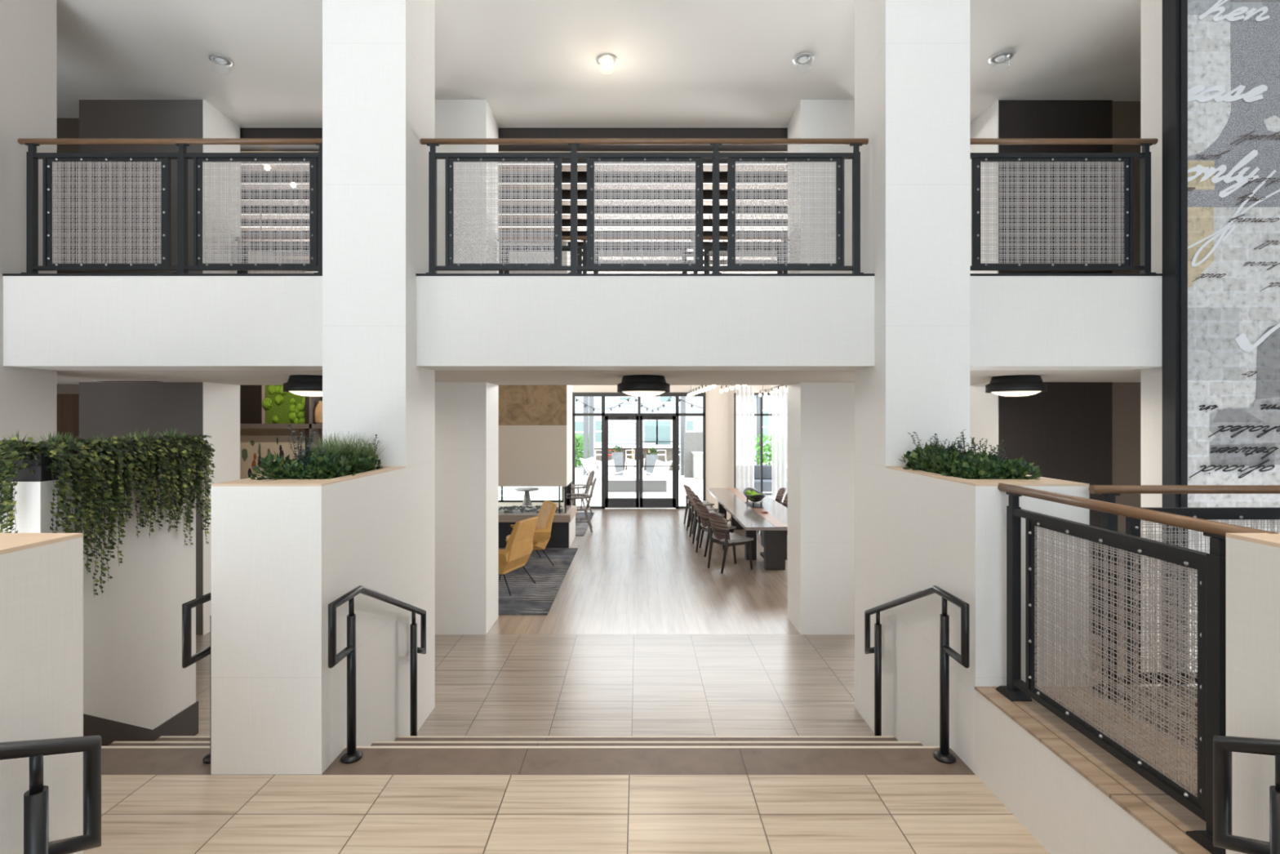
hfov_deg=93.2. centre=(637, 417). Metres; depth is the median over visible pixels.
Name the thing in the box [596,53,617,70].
recessed light
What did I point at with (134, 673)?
wall
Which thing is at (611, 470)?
lounge chair
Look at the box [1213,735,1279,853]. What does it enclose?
stair handrail
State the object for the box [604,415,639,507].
door
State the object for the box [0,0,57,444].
wall
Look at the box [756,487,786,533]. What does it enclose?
dining chair
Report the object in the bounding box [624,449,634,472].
bar stool
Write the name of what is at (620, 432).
apartment building
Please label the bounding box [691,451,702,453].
countertop
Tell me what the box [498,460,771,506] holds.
ground
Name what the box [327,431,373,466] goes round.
grass tuft
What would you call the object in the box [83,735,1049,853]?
floor
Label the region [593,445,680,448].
countertop
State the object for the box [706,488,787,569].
dining table
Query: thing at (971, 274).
trim
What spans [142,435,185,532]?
trailing ivy
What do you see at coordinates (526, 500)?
side table
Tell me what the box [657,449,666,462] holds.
bar stool
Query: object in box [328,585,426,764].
stair handrail
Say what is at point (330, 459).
leafy shrub
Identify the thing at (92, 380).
ceiling vent
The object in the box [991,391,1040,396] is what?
diffuser
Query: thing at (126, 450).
trailing ivy
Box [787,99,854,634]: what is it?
column
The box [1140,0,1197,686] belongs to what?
wall
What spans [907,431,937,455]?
sprig
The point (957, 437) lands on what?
sprig
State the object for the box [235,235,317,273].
guard railing
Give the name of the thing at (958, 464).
leafy shrub
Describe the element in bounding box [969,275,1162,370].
beam
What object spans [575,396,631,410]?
string lights
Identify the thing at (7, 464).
trailing ivy
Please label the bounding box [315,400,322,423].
ceramic bottle
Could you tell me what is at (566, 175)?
ceiling baffle
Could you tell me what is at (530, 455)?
hood
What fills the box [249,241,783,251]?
ceiling baffle
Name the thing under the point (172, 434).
spiky grass
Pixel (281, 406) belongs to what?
panel
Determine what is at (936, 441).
sprig
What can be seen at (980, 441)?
sprig
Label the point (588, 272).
ceiling baffle
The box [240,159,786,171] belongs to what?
ceiling baffle
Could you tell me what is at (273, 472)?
leafy shrub
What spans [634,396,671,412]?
string lights
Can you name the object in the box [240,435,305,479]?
painting
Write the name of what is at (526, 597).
area rug
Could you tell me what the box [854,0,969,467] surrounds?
column
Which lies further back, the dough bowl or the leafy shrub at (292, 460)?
the dough bowl
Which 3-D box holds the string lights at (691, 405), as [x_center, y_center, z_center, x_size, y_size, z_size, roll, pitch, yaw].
[3.154,-0.543,24.400,3.450,0.673,0.090,0,0,0]
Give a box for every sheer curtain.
[735,386,754,488]
[771,386,787,502]
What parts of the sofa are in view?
seat, backrest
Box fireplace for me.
[498,241,577,547]
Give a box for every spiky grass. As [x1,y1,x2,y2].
[0,430,36,442]
[26,430,73,447]
[58,431,79,440]
[85,431,111,440]
[120,429,151,438]
[129,426,159,438]
[160,426,187,438]
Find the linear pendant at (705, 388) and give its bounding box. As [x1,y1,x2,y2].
[687,213,715,396]
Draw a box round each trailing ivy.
[0,439,45,533]
[10,438,99,559]
[61,437,126,596]
[93,435,144,542]
[107,435,168,536]
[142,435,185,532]
[154,432,203,546]
[174,434,215,546]
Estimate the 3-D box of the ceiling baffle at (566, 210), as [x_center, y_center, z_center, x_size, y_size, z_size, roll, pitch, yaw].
[-0.500,-3.250,9.355,13.200,0.300,0.210,0,0,0]
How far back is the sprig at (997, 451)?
3.56 m
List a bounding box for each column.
[202,99,239,635]
[322,0,435,467]
[435,99,498,634]
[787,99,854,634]
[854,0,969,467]
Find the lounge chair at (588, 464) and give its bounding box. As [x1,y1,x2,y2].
[579,457,600,479]
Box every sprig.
[288,424,315,461]
[288,437,308,466]
[307,443,327,466]
[359,434,379,470]
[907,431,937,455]
[928,437,952,452]
[929,440,959,454]
[933,437,960,456]
[951,435,977,457]
[955,429,974,455]
[970,437,996,454]
[977,444,1007,457]
[981,440,1004,458]
[994,449,1007,469]
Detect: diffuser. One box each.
[288,391,322,396]
[622,391,665,396]
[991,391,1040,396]
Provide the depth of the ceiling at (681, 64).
5.74 m
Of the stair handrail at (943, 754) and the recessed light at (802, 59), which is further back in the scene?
the recessed light at (802, 59)
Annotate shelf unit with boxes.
[240,385,322,453]
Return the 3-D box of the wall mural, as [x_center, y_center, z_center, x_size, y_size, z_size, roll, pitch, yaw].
[5.030,-0.540,4.397,2.340,5.740,0.125,0,0,0]
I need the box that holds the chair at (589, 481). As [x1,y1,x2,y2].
[571,470,594,518]
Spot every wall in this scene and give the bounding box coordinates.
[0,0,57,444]
[0,466,195,729]
[0,533,83,853]
[57,118,79,394]
[79,99,202,634]
[210,461,435,774]
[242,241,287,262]
[498,385,787,508]
[593,445,680,470]
[854,462,1089,773]
[969,99,998,455]
[998,100,1140,634]
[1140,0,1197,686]
[1226,533,1279,853]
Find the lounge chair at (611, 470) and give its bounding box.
[595,459,622,482]
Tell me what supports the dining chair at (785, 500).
on the floor at (486, 684)
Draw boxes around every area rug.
[498,547,577,614]
[575,512,594,536]
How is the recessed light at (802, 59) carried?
in the ceiling at (681, 64)
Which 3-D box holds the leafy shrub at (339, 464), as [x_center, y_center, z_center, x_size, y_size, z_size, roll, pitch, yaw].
[-1.823,0.304,3.655,0.191,0.149,0.188,0,0,-16]
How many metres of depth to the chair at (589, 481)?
14.19 m
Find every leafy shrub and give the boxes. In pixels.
[248,452,297,479]
[275,460,311,479]
[277,457,294,479]
[288,449,328,479]
[295,461,333,479]
[307,444,322,453]
[309,450,355,479]
[326,457,352,478]
[336,447,373,475]
[337,451,369,475]
[363,455,380,471]
[367,454,382,471]
[898,445,925,468]
[902,443,951,473]
[917,441,929,468]
[923,441,954,462]
[925,457,956,476]
[933,448,969,479]
[940,454,977,479]
[945,448,972,475]
[955,448,1004,478]
[958,454,1004,479]
[965,449,993,477]
[984,459,1017,479]
[993,454,1041,479]
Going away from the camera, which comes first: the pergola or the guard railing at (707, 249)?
the guard railing at (707, 249)
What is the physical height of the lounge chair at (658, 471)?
0.817 m
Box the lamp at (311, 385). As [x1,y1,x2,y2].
[283,374,322,396]
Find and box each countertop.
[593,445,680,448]
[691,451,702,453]
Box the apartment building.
[575,395,771,460]
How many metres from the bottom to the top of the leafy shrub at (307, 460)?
0.189 m
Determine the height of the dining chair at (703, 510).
0.888 m
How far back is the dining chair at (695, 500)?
10.99 m
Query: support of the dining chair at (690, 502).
on the floor at (486, 684)
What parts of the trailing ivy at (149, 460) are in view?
stem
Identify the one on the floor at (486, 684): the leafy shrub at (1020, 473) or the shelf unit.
the shelf unit
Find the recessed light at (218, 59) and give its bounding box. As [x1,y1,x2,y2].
[208,53,234,66]
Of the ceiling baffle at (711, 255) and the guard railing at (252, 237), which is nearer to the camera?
the guard railing at (252, 237)
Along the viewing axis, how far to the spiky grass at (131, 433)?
4.00 m
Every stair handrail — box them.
[0,735,101,853]
[182,592,210,764]
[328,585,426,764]
[864,585,969,764]
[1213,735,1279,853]
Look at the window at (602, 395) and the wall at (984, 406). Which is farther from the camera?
the window at (602, 395)
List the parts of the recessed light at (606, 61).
bulb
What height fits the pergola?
3.420 m
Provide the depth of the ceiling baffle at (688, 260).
12.30 m
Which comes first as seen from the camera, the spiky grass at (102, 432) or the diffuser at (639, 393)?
the spiky grass at (102, 432)
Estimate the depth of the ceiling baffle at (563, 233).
10.47 m
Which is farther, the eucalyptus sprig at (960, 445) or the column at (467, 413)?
the column at (467, 413)
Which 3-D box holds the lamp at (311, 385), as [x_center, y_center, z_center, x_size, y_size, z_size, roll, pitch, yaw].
[-2.990,-0.286,5.580,0.486,0.186,0.486,0,0,0]
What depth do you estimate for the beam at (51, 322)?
4.46 m
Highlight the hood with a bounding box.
[498,425,566,486]
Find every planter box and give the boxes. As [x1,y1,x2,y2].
[611,444,625,475]
[644,447,658,475]
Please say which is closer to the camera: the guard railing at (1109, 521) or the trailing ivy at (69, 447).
the guard railing at (1109, 521)
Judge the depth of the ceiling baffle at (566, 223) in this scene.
9.86 m
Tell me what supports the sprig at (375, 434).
on the wall at (282, 551)
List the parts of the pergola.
post, post, post, post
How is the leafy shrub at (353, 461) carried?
on the wall at (282, 551)
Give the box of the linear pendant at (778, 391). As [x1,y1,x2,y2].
[758,385,787,396]
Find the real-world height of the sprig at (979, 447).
0.213 m
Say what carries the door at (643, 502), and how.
attached to the window at (602, 395)
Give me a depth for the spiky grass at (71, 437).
3.54 m
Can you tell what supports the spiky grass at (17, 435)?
on the trough
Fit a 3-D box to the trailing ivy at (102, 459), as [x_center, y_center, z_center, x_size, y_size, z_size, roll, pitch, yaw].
[-3.252,0.588,3.583,0.290,0.940,0.257,0,0,0]
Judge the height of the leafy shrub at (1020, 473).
0.169 m
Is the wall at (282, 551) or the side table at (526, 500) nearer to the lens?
the wall at (282, 551)
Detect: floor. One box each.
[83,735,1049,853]
[195,507,1140,735]
[974,686,1212,853]
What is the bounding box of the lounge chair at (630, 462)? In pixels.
[624,457,645,475]
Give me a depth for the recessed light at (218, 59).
5.75 m
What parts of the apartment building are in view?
pane, pane, pane, pane, pane, pane, pane, pane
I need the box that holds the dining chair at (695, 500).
[692,497,729,547]
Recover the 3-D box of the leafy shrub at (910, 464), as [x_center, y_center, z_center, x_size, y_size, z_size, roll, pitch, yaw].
[1.927,0.286,4.152,0.318,0.190,0.264,0,0,-29]
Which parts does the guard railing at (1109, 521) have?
post, plate, rail, handrail, panel frame, rail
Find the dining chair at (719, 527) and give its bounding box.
[707,511,753,573]
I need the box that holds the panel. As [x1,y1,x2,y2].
[262,385,305,423]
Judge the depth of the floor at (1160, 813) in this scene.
2.48 m
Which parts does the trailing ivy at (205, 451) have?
stem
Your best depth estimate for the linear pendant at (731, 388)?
9.78 m
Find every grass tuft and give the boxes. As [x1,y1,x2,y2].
[304,430,359,460]
[309,438,352,458]
[312,432,359,453]
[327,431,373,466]
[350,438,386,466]
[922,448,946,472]
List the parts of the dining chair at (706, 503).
leg, backrest, seat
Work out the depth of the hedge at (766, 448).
23.50 m
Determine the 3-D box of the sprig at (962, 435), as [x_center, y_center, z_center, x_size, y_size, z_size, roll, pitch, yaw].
[2.012,0.223,3.740,0.120,0.306,0.132,0,0,-10]
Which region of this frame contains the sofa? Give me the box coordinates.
[754,465,771,491]
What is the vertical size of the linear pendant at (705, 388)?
2.652 m
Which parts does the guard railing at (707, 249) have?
post, rail, panel frame, post, panel frame, handrail, rail, post, rail, panel frame, post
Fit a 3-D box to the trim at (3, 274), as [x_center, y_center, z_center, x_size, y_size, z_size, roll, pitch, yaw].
[-3.711,-1.052,4.530,2.978,0.017,0.140,0,0,0]
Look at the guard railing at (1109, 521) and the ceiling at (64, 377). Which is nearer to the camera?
the guard railing at (1109, 521)
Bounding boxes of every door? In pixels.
[57,394,79,439]
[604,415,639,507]
[639,415,675,507]
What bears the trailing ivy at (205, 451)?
in the trough
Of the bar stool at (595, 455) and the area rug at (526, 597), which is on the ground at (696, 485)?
the bar stool at (595, 455)
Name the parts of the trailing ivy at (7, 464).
stem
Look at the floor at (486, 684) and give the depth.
5.88 m
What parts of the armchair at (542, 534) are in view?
seat, armrest, backrest, leg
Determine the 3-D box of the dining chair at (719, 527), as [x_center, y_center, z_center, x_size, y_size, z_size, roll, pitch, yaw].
[1.390,1.889,9.334,0.619,0.888,0.505,0,0,-28]
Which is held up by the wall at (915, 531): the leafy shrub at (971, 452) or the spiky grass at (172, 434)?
the leafy shrub at (971, 452)
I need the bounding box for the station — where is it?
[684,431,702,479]
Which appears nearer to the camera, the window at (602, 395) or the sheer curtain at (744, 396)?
the sheer curtain at (744, 396)
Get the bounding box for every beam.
[3,275,322,370]
[240,128,787,151]
[416,275,874,370]
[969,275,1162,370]
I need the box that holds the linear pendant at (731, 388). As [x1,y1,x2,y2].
[720,232,746,392]
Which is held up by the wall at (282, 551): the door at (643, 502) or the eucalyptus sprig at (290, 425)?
the eucalyptus sprig at (290, 425)
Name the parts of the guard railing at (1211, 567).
post, plate, rail, rail, panel frame, handrail, plate, post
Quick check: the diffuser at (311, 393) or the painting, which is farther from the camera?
the painting
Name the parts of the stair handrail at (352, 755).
post, rail, post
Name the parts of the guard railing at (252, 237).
post, handrail, rail, panel frame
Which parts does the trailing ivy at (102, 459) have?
stem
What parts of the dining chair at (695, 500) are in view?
leg, backrest, leg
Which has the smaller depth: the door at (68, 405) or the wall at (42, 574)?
the wall at (42, 574)
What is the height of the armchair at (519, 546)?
0.959 m
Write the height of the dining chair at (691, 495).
0.888 m
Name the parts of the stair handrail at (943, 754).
post, rail, post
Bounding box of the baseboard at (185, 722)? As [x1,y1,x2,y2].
[83,701,198,746]
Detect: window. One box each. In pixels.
[498,486,564,502]
[572,392,706,508]
[733,392,771,492]
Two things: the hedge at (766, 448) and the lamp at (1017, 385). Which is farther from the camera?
the hedge at (766, 448)
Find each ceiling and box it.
[57,0,1140,128]
[57,368,1140,385]
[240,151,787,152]
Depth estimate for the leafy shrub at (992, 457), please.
3.55 m
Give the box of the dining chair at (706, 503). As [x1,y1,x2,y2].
[683,484,714,527]
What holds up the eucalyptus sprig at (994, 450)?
on the wall at (915, 531)
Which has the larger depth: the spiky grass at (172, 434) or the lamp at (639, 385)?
the lamp at (639, 385)
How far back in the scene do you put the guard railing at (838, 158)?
4.54 m
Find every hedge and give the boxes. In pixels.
[575,432,583,466]
[754,434,771,465]
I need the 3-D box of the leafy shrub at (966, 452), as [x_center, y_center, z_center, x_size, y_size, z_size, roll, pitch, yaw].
[2.034,0.283,3.763,0.274,0.197,0.330,0,0,-41]
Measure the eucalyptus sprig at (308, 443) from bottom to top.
0.174 m
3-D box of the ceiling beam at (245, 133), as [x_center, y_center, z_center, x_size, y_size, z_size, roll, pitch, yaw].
[-0.500,-3.590,7.215,13.400,0.760,0.170,0,0,0]
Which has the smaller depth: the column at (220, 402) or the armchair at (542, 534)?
the column at (220, 402)
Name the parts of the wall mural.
frame, print panel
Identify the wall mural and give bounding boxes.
[1162,0,1279,686]
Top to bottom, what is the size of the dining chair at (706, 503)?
0.888 m
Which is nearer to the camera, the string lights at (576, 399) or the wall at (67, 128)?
the wall at (67, 128)
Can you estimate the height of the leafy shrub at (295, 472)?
0.142 m
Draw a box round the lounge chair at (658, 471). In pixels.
[644,459,672,483]
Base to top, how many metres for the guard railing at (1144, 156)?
1.052 m
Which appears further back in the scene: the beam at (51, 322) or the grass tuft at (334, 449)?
the beam at (51, 322)
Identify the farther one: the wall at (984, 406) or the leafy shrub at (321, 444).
the wall at (984, 406)
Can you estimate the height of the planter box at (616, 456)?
1.284 m
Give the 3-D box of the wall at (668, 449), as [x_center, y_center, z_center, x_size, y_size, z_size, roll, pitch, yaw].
[-0.035,1.795,26.775,3.988,1.070,0.650,0,0,0]
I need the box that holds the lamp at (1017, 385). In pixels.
[985,374,1047,396]
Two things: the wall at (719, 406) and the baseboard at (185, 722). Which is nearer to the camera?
the baseboard at (185, 722)
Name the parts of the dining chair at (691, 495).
leg, backrest, seat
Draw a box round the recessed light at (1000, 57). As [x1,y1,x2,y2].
[988,51,1013,64]
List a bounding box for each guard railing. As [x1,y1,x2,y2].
[17,138,322,273]
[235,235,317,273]
[420,138,868,273]
[497,235,789,273]
[969,138,1158,273]
[995,482,1279,853]
[1088,484,1279,699]
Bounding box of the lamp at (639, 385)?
[617,374,670,396]
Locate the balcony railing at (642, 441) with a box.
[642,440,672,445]
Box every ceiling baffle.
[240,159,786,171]
[240,171,786,189]
[240,189,786,205]
[240,205,786,218]
[240,218,786,231]
[240,231,786,241]
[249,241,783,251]
[270,251,776,259]
[288,259,776,266]
[582,271,703,273]
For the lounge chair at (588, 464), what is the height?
0.817 m
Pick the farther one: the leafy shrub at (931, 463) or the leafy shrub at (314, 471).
the leafy shrub at (931, 463)
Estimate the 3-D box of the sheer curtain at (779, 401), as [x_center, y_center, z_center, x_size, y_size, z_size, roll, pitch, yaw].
[3.840,0.760,15.300,0.920,3.100,0.070,0,0,0]
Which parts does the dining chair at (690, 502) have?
leg, backrest, leg, seat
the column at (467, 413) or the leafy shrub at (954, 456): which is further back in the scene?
the column at (467, 413)
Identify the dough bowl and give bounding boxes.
[742,487,765,507]
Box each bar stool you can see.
[594,449,601,462]
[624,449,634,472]
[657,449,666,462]
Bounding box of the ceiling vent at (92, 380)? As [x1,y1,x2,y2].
[92,380,166,382]
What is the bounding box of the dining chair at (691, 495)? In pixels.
[688,492,724,540]
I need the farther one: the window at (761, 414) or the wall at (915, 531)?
the window at (761, 414)
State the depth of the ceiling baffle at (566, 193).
8.64 m
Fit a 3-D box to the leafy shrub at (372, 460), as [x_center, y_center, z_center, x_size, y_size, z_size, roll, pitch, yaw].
[-1.833,0.315,4.030,0.204,0.142,0.235,0,0,18]
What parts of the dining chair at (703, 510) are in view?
leg, backrest, leg, seat frame, seat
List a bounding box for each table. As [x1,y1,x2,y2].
[515,487,538,505]
[608,475,668,491]
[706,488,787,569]
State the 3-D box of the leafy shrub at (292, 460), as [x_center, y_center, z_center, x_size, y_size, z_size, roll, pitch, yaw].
[-2.059,0.302,3.573,0.236,0.147,0.221,0,0,10]
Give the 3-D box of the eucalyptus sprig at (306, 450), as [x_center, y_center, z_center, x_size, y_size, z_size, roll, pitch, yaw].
[-1.954,0.219,3.518,0.088,0.213,0.152,0,0,-6]
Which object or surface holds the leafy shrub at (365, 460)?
on the wall at (282, 551)
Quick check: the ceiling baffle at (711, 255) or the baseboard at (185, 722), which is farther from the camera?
the ceiling baffle at (711, 255)
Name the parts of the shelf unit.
panel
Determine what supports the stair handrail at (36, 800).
on the floor
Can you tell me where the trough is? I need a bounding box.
[12,448,177,481]
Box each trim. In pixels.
[2,273,322,275]
[415,273,875,275]
[969,273,1162,275]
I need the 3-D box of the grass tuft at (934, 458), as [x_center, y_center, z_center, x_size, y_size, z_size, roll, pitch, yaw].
[1.935,0.270,3.908,0.215,0.170,0.259,0,0,4]
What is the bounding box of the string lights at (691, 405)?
[679,395,758,408]
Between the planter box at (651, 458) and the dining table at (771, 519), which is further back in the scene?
the planter box at (651, 458)
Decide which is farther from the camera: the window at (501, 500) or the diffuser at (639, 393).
the window at (501, 500)
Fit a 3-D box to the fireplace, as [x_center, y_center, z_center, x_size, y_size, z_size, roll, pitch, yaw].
[-3.025,-0.720,11.325,3.650,6.100,1.150,0,0,0]
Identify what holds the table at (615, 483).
on the ground at (696, 485)
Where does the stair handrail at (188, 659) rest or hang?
on the floor at (141, 814)
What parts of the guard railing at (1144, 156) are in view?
panel frame, rail, rail, handrail, post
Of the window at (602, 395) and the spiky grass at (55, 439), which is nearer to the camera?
the spiky grass at (55, 439)
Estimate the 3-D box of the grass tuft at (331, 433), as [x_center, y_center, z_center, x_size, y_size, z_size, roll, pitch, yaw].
[-1.966,0.212,3.927,0.348,0.246,0.368,0,0,39]
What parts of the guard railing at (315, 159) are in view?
post, rail, rail, panel frame, handrail, post, rail, rail, panel frame, post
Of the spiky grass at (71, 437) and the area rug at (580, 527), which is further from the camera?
the area rug at (580, 527)
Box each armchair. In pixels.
[498,516,537,595]
[506,500,556,569]
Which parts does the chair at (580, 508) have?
seat, leg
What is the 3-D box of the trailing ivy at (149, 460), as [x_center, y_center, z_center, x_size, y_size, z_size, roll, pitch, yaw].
[-3.256,0.443,3.907,0.313,0.657,0.269,0,0,0]
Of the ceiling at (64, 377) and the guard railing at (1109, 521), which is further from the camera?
the ceiling at (64, 377)
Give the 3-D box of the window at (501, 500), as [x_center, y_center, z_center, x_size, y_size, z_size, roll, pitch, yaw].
[-3.550,0.775,15.590,3.300,2.810,0.080,0,0,0]
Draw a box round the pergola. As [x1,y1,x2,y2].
[583,395,767,475]
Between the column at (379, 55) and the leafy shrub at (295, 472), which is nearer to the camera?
the leafy shrub at (295, 472)
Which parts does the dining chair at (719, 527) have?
leg, backrest, leg, seat frame, seat, leg, leg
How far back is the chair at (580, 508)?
12.29 m
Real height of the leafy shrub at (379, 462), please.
0.149 m
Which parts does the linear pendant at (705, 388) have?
rod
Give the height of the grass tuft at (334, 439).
0.262 m
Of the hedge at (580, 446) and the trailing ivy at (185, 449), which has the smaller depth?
the trailing ivy at (185, 449)
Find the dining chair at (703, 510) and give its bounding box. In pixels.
[695,502,736,556]
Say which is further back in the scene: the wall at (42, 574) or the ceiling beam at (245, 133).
the ceiling beam at (245, 133)
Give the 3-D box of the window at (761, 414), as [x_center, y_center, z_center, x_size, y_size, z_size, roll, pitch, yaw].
[3.430,0.850,15.590,1.940,2.960,0.080,0,0,0]
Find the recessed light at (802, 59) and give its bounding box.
[792,52,814,65]
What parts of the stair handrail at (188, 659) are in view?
rail, post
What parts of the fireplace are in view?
stone panel, glass post, glass post, panel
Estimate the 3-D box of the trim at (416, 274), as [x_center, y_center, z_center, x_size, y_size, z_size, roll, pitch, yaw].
[0.054,-1.052,4.530,3.380,0.017,0.140,0,0,0]
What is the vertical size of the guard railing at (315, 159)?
1.052 m
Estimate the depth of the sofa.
18.70 m
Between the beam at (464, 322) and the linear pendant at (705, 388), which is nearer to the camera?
the beam at (464, 322)
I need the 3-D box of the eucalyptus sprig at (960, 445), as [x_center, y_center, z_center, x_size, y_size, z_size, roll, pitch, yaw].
[2.005,0.234,3.682,0.128,0.242,0.147,0,0,-41]
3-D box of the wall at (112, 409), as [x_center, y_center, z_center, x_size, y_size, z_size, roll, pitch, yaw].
[-5.330,-0.540,6.790,1.340,5.740,0.580,0,0,0]
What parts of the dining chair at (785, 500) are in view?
backrest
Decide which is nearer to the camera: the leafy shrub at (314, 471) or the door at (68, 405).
the leafy shrub at (314, 471)
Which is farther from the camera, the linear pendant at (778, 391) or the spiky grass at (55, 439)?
the linear pendant at (778, 391)
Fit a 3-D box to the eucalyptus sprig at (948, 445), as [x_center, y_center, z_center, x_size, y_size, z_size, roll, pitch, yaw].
[1.970,0.244,3.964,0.150,0.223,0.104,0,0,8]
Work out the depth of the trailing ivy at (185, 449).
4.22 m
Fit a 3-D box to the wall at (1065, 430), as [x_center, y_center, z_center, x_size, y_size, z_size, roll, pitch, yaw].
[5.035,-0.540,6.790,2.330,5.740,0.580,0,0,0]
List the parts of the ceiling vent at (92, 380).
frame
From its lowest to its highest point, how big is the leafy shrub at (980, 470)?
0.177 m
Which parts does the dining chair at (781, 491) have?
backrest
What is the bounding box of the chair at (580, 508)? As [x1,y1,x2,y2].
[571,477,596,532]
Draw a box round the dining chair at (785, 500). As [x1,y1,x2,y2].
[760,492,787,535]
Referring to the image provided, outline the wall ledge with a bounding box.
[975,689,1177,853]
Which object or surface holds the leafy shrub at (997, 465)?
on the wall at (915, 531)
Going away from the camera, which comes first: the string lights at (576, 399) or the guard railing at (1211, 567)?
the guard railing at (1211, 567)
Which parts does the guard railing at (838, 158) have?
post, rail, rail, panel frame, post, handrail, rail, panel frame, rail, post, panel frame, rail, rail, post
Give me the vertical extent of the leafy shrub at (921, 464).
0.221 m
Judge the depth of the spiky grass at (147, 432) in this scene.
4.11 m
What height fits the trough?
0.160 m
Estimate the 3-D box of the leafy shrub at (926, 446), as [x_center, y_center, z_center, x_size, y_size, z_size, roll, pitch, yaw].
[2.042,0.270,4.170,0.338,0.210,0.316,0,0,-37]
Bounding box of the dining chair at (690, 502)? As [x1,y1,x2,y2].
[685,488,719,533]
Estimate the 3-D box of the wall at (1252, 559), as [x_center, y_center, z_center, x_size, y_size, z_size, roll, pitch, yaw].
[2.373,1.337,0.600,1.253,1.987,2.400,0,0,0]
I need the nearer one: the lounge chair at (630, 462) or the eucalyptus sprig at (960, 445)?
the eucalyptus sprig at (960, 445)
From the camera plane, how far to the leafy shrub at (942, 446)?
4.01 m
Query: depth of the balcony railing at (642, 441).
32.20 m
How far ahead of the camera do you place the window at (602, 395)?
15.48 m

